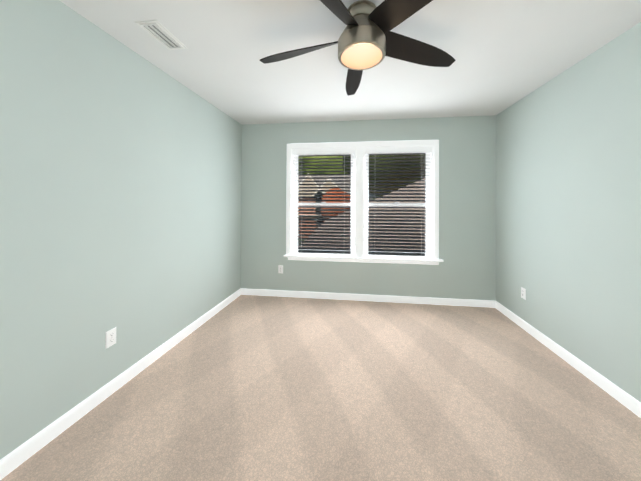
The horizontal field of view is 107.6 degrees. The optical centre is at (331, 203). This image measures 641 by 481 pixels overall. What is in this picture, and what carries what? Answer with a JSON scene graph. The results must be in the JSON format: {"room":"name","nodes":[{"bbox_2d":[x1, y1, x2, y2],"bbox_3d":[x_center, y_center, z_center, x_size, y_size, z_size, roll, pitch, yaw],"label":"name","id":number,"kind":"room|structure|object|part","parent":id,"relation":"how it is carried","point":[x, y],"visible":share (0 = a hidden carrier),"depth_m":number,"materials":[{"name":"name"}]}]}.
{"room":"empty bedroom","nodes":[
{"label":"empty bedroom","id":0,"kind":"room"},
{"bbox_2d":[0,0,241,459],"bbox_3d":[-1.584,0.079,1.536,0.150,2.440,4.015,0,0,7],"label":"wall","id":1,"kind":"structure","parent":0,"point":[120,186],"depth_m":1.49,"materials":[{"name":"green paint"}]},
{"bbox_2d":[105,327,115,348],"bbox_3d":[-1.501,0.919,1.601,0.008,0.114,0.070,0,0,7],"label":"outlet","id":2,"kind":"object","parent":1,"relation":"attached to","point":[110,338],"visible":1,"depth_m":1.59,"materials":[{"name":"white plastic"}]},
{"bbox_2d":[0,288,240,479],"bbox_3d":[-1.508,1.257,1.523,0.014,0.086,3.715,0,0,7],"label":"baseboard","id":3,"kind":"structure","parent":1,"relation":"attached to","point":[20,454],"depth_m":1.48,"materials":[{"name":"white"}]},
{"bbox_2d":[0,295,640,480],"bbox_3d":[0.178,1.357,1.326,3.710,0.100,4.015,0,0,7],"label":"floor","id":4,"kind":"structure","parent":0,"point":[255,388],"depth_m":1.49,"materials":[{"name":"beige carpet"}]},
{"bbox_2d":[59,0,640,124],"bbox_3d":[0.190,-1.183,1.335,3.710,0.100,4.015,0,0,7],"label":"ceiling","id":5,"kind":"structure","parent":0,"point":[505,54],"depth_m":1.74,"materials":[{"name":"paint"}]},
{"bbox_2d":[135,20,187,49],"bbox_3d":[-1.142,-1.133,1.598,0.150,0.012,0.268,0,0,7],"label":"ceiling vent","id":6,"kind":"object","parent":5,"relation":"in","point":[160,31],"visible":1,"depth_m":1.58,"materials":[{"name":"white metal"}]},
{"bbox_2d":[260,0,455,95],"bbox_3d":[0.162,-0.984,1.436,1.316,0.298,1.301,0,0,7],"label":"ceiling fan","id":7,"kind":"object","parent":5,"relation":"hanging from","point":[368,39],"visible":1,"depth_m":1.33,"materials":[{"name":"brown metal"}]},
{"bbox_2d":[241,115,495,300],"bbox_3d":[0.407,0.094,3.250,3.410,2.440,0.150,0,0,7],"label":"wall","id":8,"kind":"structure","parent":0,"point":[466,269],"depth_m":3.13,"materials":[{"name":"green paint"}]},
{"bbox_2d":[278,265,282,272],"bbox_3d":[-0.711,0.930,3.298,0.070,0.114,0.008,0,0,7],"label":"outlet","id":9,"kind":"object","parent":8,"relation":"attached to","point":[280,268],"visible":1,"depth_m":3.30,"materials":[{"name":"white plastic"}]},
{"bbox_2d":[291,147,354,256],"bbox_3d":[-0.110,-0.020,3.311,0.894,1.484,0.150,0,0,7],"label":"window","id":10,"kind":"structure","parent":8,"relation":"in","point":[320,248],"depth_m":3.27,"materials":[{"name":"white plastic"}]},
{"bbox_2d":[301,179,302,246],"bbox_3d":[-0.414,-0.004,3.286,0.002,1.392,0.002,0,0,7],"label":"blind cord","id":11,"kind":"object","parent":10,"relation":"hanging from","point":[302,201],"depth_m":3.28,"materials":[{"name":"white plastic"}]},
{"bbox_3d":[-0.115,-0.019,3.268,0.862,1.457,0.062,0,0,7],"label":"left window blind rails","id":12,"kind":"part","parent":10,"relation":"part of","materials":[{"name":"white plastic"}]},
{"bbox_3d":[-0.107,-0.020,3.340,0.830,1.420,0.072,0,0,7],"label":"left window sash","id":13,"kind":"part","parent":10,"relation":"part of","materials":[{"name":"white plastic"}]},
{"bbox_2d":[344,154,344,221],"bbox_3d":[0.180,-0.001,3.216,0.002,1.392,0.002,0,0,7],"label":"blind cord","id":14,"kind":"object","parent":10,"relation":"hanging from","point":[344,154],"depth_m":3.22,"materials":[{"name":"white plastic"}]},
{"bbox_2d":[286,140,438,264],"bbox_3d":[0.395,-0.017,3.243,2.039,1.628,0.168,0,0,7],"label":"window","id":15,"kind":"structure","parent":8,"relation":"in","point":[430,241],"depth_m":3.16,"materials":[{"name":"white plastic"}]},
{"bbox_3d":[0.395,0.772,3.166,2.015,0.049,0.014,0,0,7],"label":"window trim apron","id":16,"kind":"part","parent":15,"relation":"part of","materials":[{"name":"white wood"}]},
{"bbox_3d":[0.904,-0.016,3.222,0.839,1.420,0.072,0,0,7],"label":"right window sash","id":17,"kind":"part","parent":15,"relation":"part of","materials":[{"name":"white plastic"}]},
{"bbox_3d":[0.896,-0.015,3.150,0.871,1.457,0.062,0,0,7],"label":"right window blind rails","id":18,"kind":"part","parent":15,"relation":"part of","materials":[{"name":"white plastic"}]},
{"bbox_2d":[420,227,421,255],"bbox_3d":[1.196,0.003,3.098,0.002,1.392,0.002,0,0,7],"label":"blind cord","id":19,"kind":"object","parent":15,"relation":"hanging from","point":[421,241],"visible":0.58,"depth_m":3.09,"materials":[{"name":"white plastic"}]},
{"bbox_2d":[284,254,443,261],"bbox_3d":[0.397,0.736,3.179,2.107,0.024,0.128,0,0,7],"label":"window sill","id":20,"kind":"structure","parent":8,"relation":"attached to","point":[367,257],"depth_m":3.14,"materials":[{"name":"white"}]},
{"bbox_2d":[241,288,494,307],"bbox_3d":[0.392,1.270,3.165,3.382,0.086,0.014,0,0,7],"label":"baseboard","id":21,"kind":"structure","parent":8,"relation":"attached to","point":[389,298],"depth_m":3.14,"materials":[{"name":"white"}]},
{"bbox_2d":[496,22,640,401],"bbox_3d":[1.952,0.094,1.125,0.150,2.440,4.015,0,0,7],"label":"wall","id":22,"kind":"structure","parent":0,"point":[568,200],"depth_m":1.84,"materials":[{"name":"green paint"}]},
{"bbox_2d":[521,287,525,299],"bbox_3d":[2.026,0.952,2.475,0.008,0.114,0.070,0,0,7],"label":"outlet","id":23,"kind":"object","parent":22,"relation":"attached to","point":[523,293],"visible":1,"depth_m":2.47,"materials":[{"name":"white plastic"}]},
{"bbox_2d":[495,301,640,417],"bbox_3d":[1.865,1.270,1.131,0.014,0.086,3.715,0,0,7],"label":"baseboard","id":24,"kind":"structure","parent":22,"relation":"attached to","point":[625,399],"depth_m":1.82,"materials":[{"name":"white"}]},
{"label":"outside","id":25,"kind":"structure","parent":0,"visible":0},
{"bbox_3d":[6.612,4.663,71.491,160.000,0.200,136.285,0,0,7],"label":"lawn","id":26,"kind":"structure","parent":25,"visible":0},
{"bbox_2d":[298,157,305,173],"bbox_3d":[-10.139,-4.150,45.457,15.126,17.106,15.190,0,0,7],"label":"tree","id":27,"kind":"object","parent":26,"relation":"on","point":[301,166],"depth_m":40.83,"materials":[{"name":"green plant"}]},
{"bbox_2d":[302,156,348,173],"bbox_3d":[-0.122,-4.911,47.222,17.576,18.729,17.438,0,0,7],"label":"tree","id":28,"kind":"object","parent":26,"relation":"on","point":[323,164],"depth_m":39.68,"materials":[{"name":"green plant"}]},
{"bbox_2d":[297,173,374,236],"bbox_3d":[-0.550,0.108,33.574,13.300,8.600,10.100,0,0,7],"label":"house","id":29,"kind":"structure","parent":26,"relation":"on","point":[318,195],"depth_m":29.23,"materials":[{"name":"brick"}]},
{"bbox_2d":[321,188,350,218],"bbox_3d":[0.670,1.419,21.962,3.336,5.920,3.648,0,0,7],"label":"tree","id":30,"kind":"object","parent":26,"relation":"on","point":[335,202],"depth_m":20.67,"materials":[{"name":"orange plant"}]},
{"bbox_2d":[341,156,350,173],"bbox_3d":[5.433,-2.538,23.930,9.797,13.878,9.796,0,0,7],"label":"tree","id":31,"kind":"object","parent":26,"relation":"on","point":[346,166],"depth_m":23.25,"materials":[{"name":"green plant"}]},
{"bbox_2d":[298,178,425,249],"bbox_3d":[6.108,1.072,11.835,13.240,6.590,16.940,0,0,7],"label":"house","id":32,"kind":"structure","parent":26,"relation":"on","point":[383,222],"depth_m":6.30,"materials":[{"name":"pink"}]},
{"bbox_2d":[346,154,425,195],"bbox_3d":[6.917,-2.788,18.161,13.236,14.354,12.804,0,0,7],"label":"tree","id":33,"kind":"object","parent":26,"relation":"on","point":[394,172],"depth_m":14.88,"materials":[{"name":"green plant"}]}
]}

